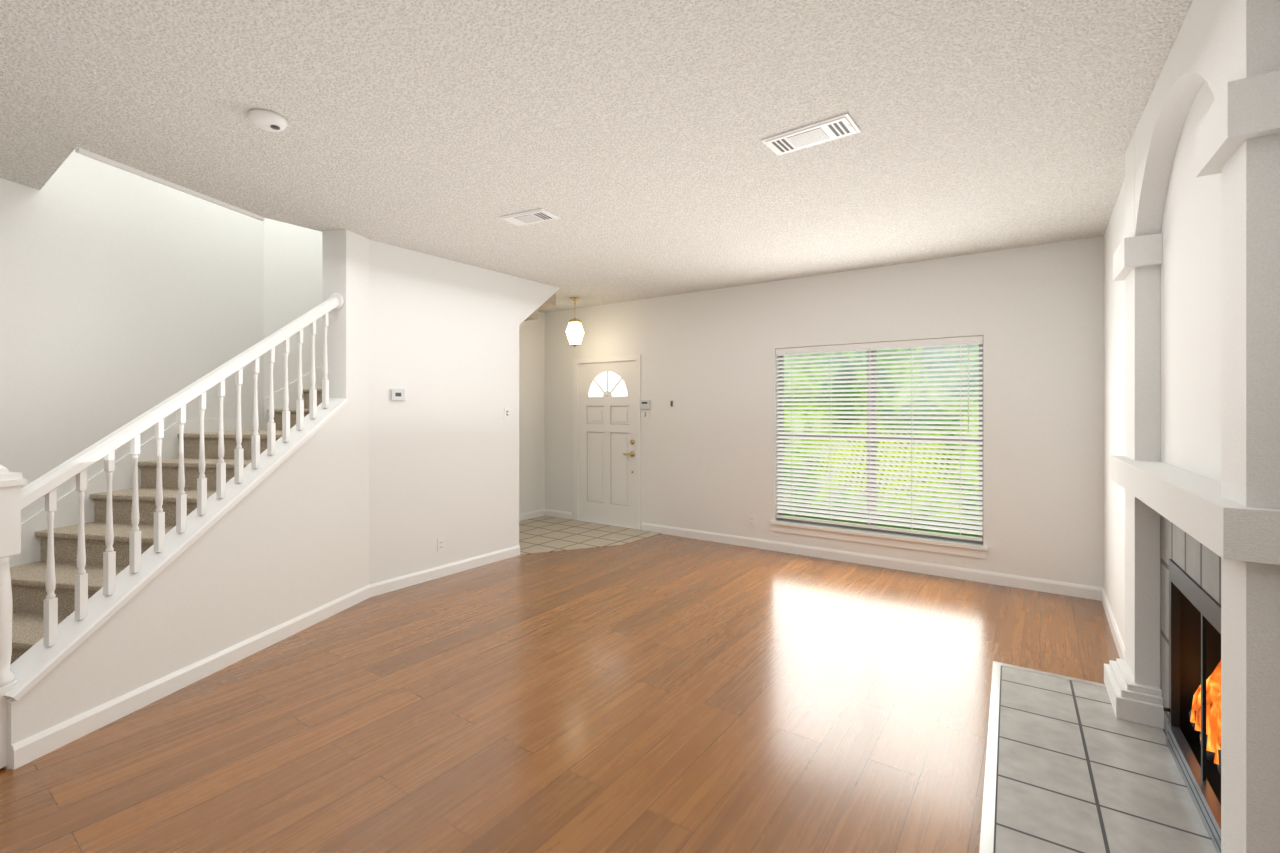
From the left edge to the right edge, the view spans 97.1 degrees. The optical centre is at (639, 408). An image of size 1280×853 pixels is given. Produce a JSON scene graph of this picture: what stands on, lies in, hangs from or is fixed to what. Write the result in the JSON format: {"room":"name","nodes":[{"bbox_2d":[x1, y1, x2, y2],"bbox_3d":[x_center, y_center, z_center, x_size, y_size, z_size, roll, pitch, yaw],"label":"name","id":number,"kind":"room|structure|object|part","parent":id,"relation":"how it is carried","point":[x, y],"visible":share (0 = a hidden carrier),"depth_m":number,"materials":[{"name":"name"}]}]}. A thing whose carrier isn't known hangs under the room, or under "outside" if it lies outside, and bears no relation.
{"room":"living room","nodes":[
{"label":"living room","id":0,"kind":"room"},
{"bbox_2d":[3,406,345,768],"bbox_3d":[-2.392,0.695,3.188,0.879,1.490,1.776,0,0,35],"label":"wall","id":1,"kind":"structure","parent":0,"point":[276,557],"depth_m":3.18,"materials":[{"name":"white paint"}]},
{"bbox_2d":[0,147,543,522],"bbox_3d":[-2.814,-1.060,5.250,0.677,5.000,5.648,0,0,26],"label":"wall","id":2,"kind":"structure","parent":0,"point":[121,290],"depth_m":3.84,"materials":[{"name":"white paint"}]},
{"bbox_2d":[9,365,321,566],"bbox_3d":[-3.205,0.128,4.396,0.412,2.624,4.047,0,0,21],"label":"trim","id":3,"kind":"structure","parent":2,"relation":"attached to","point":[66,514],"depth_m":3.79,"materials":[{"name":"white wood"}]},
{"bbox_2d":[4,398,349,700],"bbox_3d":[-2.392,0.545,3.191,0.190,1.248,1.896,0,0,12],"label":"trim","id":4,"kind":"structure","parent":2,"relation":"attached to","point":[39,660],"depth_m":2.80,"materials":[{"name":"white"}]},
{"bbox_2d":[390,389,404,400],"bbox_3d":[-1.935,-0.112,4.515,0.022,0.095,0.125,0,0,35],"label":"thermostat","id":5,"kind":"object","parent":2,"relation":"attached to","point":[395,394],"visible":1,"depth_m":4.50,"materials":[{"name":"white plastic"}]},
{"bbox_2d":[437,537,444,551],"bbox_3d":[-1.706,1.165,4.851,0.008,0.115,0.072,0,0,35],"label":"outlet","id":6,"kind":"object","parent":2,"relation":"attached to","point":[440,541],"visible":1,"depth_m":4.84,"materials":[{"name":"white plastic"}]},
{"bbox_2d":[504,407,509,418],"bbox_3d":[-1.278,0.040,5.451,0.013,0.115,0.072,0,0,35],"label":"light switch","id":7,"kind":"object","parent":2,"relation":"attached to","point":[506,409],"visible":1,"depth_m":5.44,"materials":[{"name":"white plastic"}]},
{"bbox_2d":[11,509,1124,769],"bbox_3d":[-0.373,1.393,3.861,5.850,0.095,5.089,0,0,35],"label":"baseboard","id":8,"kind":"structure","parent":2,"relation":"attached to","point":[23,752],"depth_m":4.18,"materials":[{"name":"white"}]},
{"bbox_2d":[322,229,518,594],"bbox_3d":[-1.756,-1.060,4.854,0.283,5.000,1.838,0,0,35],"label":"wall","id":9,"kind":"structure","parent":0,"point":[441,461],"depth_m":4.69,"materials":[{"name":"white paint"}]},
{"bbox_2d":[0,534,1119,852],"bbox_3d":[-0.900,1.470,2.769,6.850,0.060,8.080,0,0,35],"label":"floor","id":10,"kind":"structure","parent":0,"point":[660,693],"depth_m":2.63,"materials":[{"name":"brown wood"}]},
{"bbox_2d":[0,293,555,768],"bbox_3d":[-2.413,-0.096,4.694,1.663,3.048,5.046,0,0,22],"label":"staircase","id":11,"kind":"structure","parent":10,"relation":"on","point":[81,559],"depth_m":3.02,"materials":[{"name":"wood"}]},
{"bbox_3d":[-2.399,0.293,3.152,0.878,2.269,1.824,0,0,35],"label":"stair balustrade rail","id":12,"kind":"part","parent":11,"relation":"part of","materials":[{"name":"white wood"}]},
{"bbox_2d":[519,515,660,554],"bbox_3d":[-0.984,1.437,6.424,1.890,0.006,1.612,0,0,35],"label":"floor","id":13,"kind":"structure","parent":0,"point":[544,533],"depth_m":6.41,"materials":[{"name":"beige tile"}]},
{"bbox_2d":[0,0,1192,312],"bbox_3d":[-1.063,-1.450,2.885,6.050,0.300,7.680,0,0,35],"label":"ceiling","id":14,"kind":"structure","parent":0,"point":[641,126],"depth_m":2.52,"materials":[{"name":"paint"}]},
{"bbox_2d":[75,148,264,220],"bbox_3d":[-2.681,-1.289,3.326,0.024,0.022,1.058,0,0,13],"label":"trim","id":15,"kind":"structure","parent":14,"relation":"attached to","point":[81,151],"depth_m":3.20,"materials":[{"name":"white"}]},
{"bbox_2d":[248,109,287,131],"bbox_3d":[-1.656,-1.275,2.515,0.148,0.048,0.148,0,0,35],"label":"smoke detector","id":16,"kind":"object","parent":14,"relation":"attached to","point":[267,120],"visible":1,"depth_m":2.48,"materials":[{"name":"white plastic"}]},
{"bbox_2d":[499,208,559,225],"bbox_3d":[-0.747,-1.292,3.825,0.360,0.014,0.200,0,0,27],"label":"ceiling vent","id":17,"kind":"object","parent":14,"relation":"in","point":[537,215],"visible":1,"depth_m":3.80,"materials":[{"name":"white plastic"}]},
{"bbox_2d":[519,278,559,324],"bbox_3d":[-1.536,-1.065,6.189,1.259,0.470,0.594,0,0,35],"label":"soffit","id":18,"kind":"structure","parent":14,"relation":"attached to","point":[532,294],"depth_m":5.72,"materials":[{"name":"white paint"}]},
{"bbox_2d":[565,297,584,346],"bbox_3d":[-0.762,-1.010,6.617,0.242,0.579,0.213,0,0,35],"label":"pendant light","id":19,"kind":"object","parent":14,"relation":"hanging from","point":[574,331],"visible":1,"depth_m":6.55,"materials":[{"name":"white glass"}]},
{"bbox_2d":[761,113,860,155],"bbox_3d":[0.808,-1.292,2.681,0.410,0.014,0.200,0,0,37],"label":"ceiling vent","id":20,"kind":"object","parent":14,"relation":"in","point":[843,125],"visible":1,"depth_m":2.66,"materials":[{"name":"white plastic"}]},
{"bbox_2d":[544,236,1103,587],"bbox_3d":[1.144,0.070,6.003,6.090,2.740,0.160,0,0,35],"label":"wall","id":21,"kind":"structure","parent":0,"point":[709,459],"depth_m":5.16,"materials":[{"name":"paint"}]},
{"bbox_2d":[573,354,640,529],"bbox_3d":[-0.395,0.396,7.052,1.061,2.088,0.126,0,0,35],"label":"door frame","id":22,"kind":"structure","parent":21,"relation":"attached to","point":[576,362],"depth_m":7.17,"materials":[{"name":"white wood"}]},
{"bbox_2d":[580,360,635,527],"bbox_3d":[-0.411,0.421,7.030,0.913,2.014,0.090,0,0,35],"label":"door","id":23,"kind":"structure","parent":21,"relation":"in","point":[607,389],"depth_m":7.02,"materials":[{"name":"white wood"}]},
{"bbox_2d":[640,400,650,409],"bbox_3d":[0.058,-0.050,6.658,0.150,0.115,0.024,0,0,35],"label":"keypad","id":24,"kind":"object","parent":21,"relation":"attached to","point":[644,404],"visible":1,"depth_m":6.64,"materials":[{"name":"white plastic"}]},
{"bbox_2d":[641,411,649,417],"bbox_3d":[0.061,0.065,6.662,0.115,0.075,0.013,0,0,35],"label":"switch","id":25,"kind":"object","parent":21,"relation":"attached to","point":[644,414],"visible":1,"depth_m":6.66,"materials":[{"name":"white plastic"}]},
{"bbox_2d":[749,515,754,526],"bbox_3d":[1.164,1.165,5.884,0.072,0.115,0.008,0,0,35],"label":"outlet","id":26,"kind":"object","parent":21,"relation":"attached to","point":[751,517],"visible":1,"depth_m":5.88,"materials":[{"name":"white plastic"}]},
{"bbox_2d":[770,520,987,558],"bbox_3d":[2.131,1.190,5.246,1.885,0.101,0.135,0,0,35],"label":"window sill","id":27,"kind":"structure","parent":21,"relation":"attached to","point":[954,547],"depth_m":5.13,"materials":[{"name":"white wood"}]},
{"bbox_2d":[779,344,982,542],"bbox_3d":[2.181,0.263,5.317,1.811,1.751,0.050,0,0,35],"label":"window","id":28,"kind":"structure","parent":21,"relation":"in","point":[980,345],"depth_m":5.29,"materials":[{"name":"grey"}]},
{"bbox_2d":[776,336,982,540],"bbox_3d":[2.134,0.246,5.250,1.807,1.717,0.074,0,0,35],"label":"blinds","id":29,"kind":"object","parent":28,"relation":"attached to","point":[970,340],"visible":0.99,"depth_m":5.17,"materials":[{"name":"white plastic"}]},
{"bbox_2d":[979,661,1217,852],"bbox_3d":[1.772,1.435,2.255,0.658,0.010,1.846,0,0,33],"label":"hearth","id":30,"kind":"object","parent":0,"point":[1064,774],"depth_m":2.19,"materials":[{"name":"grey tile"}]},
{"bbox_2d":[1104,0,1279,852],"bbox_3d":[2.199,0.067,1.974,0.695,2.729,1.916,0,0,33],"label":"fireplace","id":31,"kind":"object","parent":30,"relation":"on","point":[1197,259],"visible":1,"depth_m":1.86,"materials":[{"name":"paint"}]},
{"bbox_2d":[1104,179,1124,646],"bbox_3d":[1.403,0.070,1.065,0.199,2.740,7.603,0,0,34],"label":"wall","id":32,"kind":"structure","parent":0,"point":[1114,291],"depth_m":3.63,"materials":[{"name":"paint"}]},
{"label":"outside","id":33,"kind":"structure","parent":0,"visible":0},
{"bbox_2d":[784,344,978,520],"bbox_3d":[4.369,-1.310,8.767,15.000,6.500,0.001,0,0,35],"label":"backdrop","id":34,"kind":"structure","parent":33,"point":[960,346],"depth_m":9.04,"materials":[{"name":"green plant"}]},
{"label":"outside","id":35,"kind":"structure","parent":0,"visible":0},
{"bbox_2d":[784,505,978,536],"bbox_3d":[3.205,1.715,7.122,15.000,0.050,4.030,0,0,35],"label":"lawn","id":36,"kind":"structure","parent":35,"point":[938,531],"depth_m":8.49,"materials":[{"name":"green plant"}]}
]}

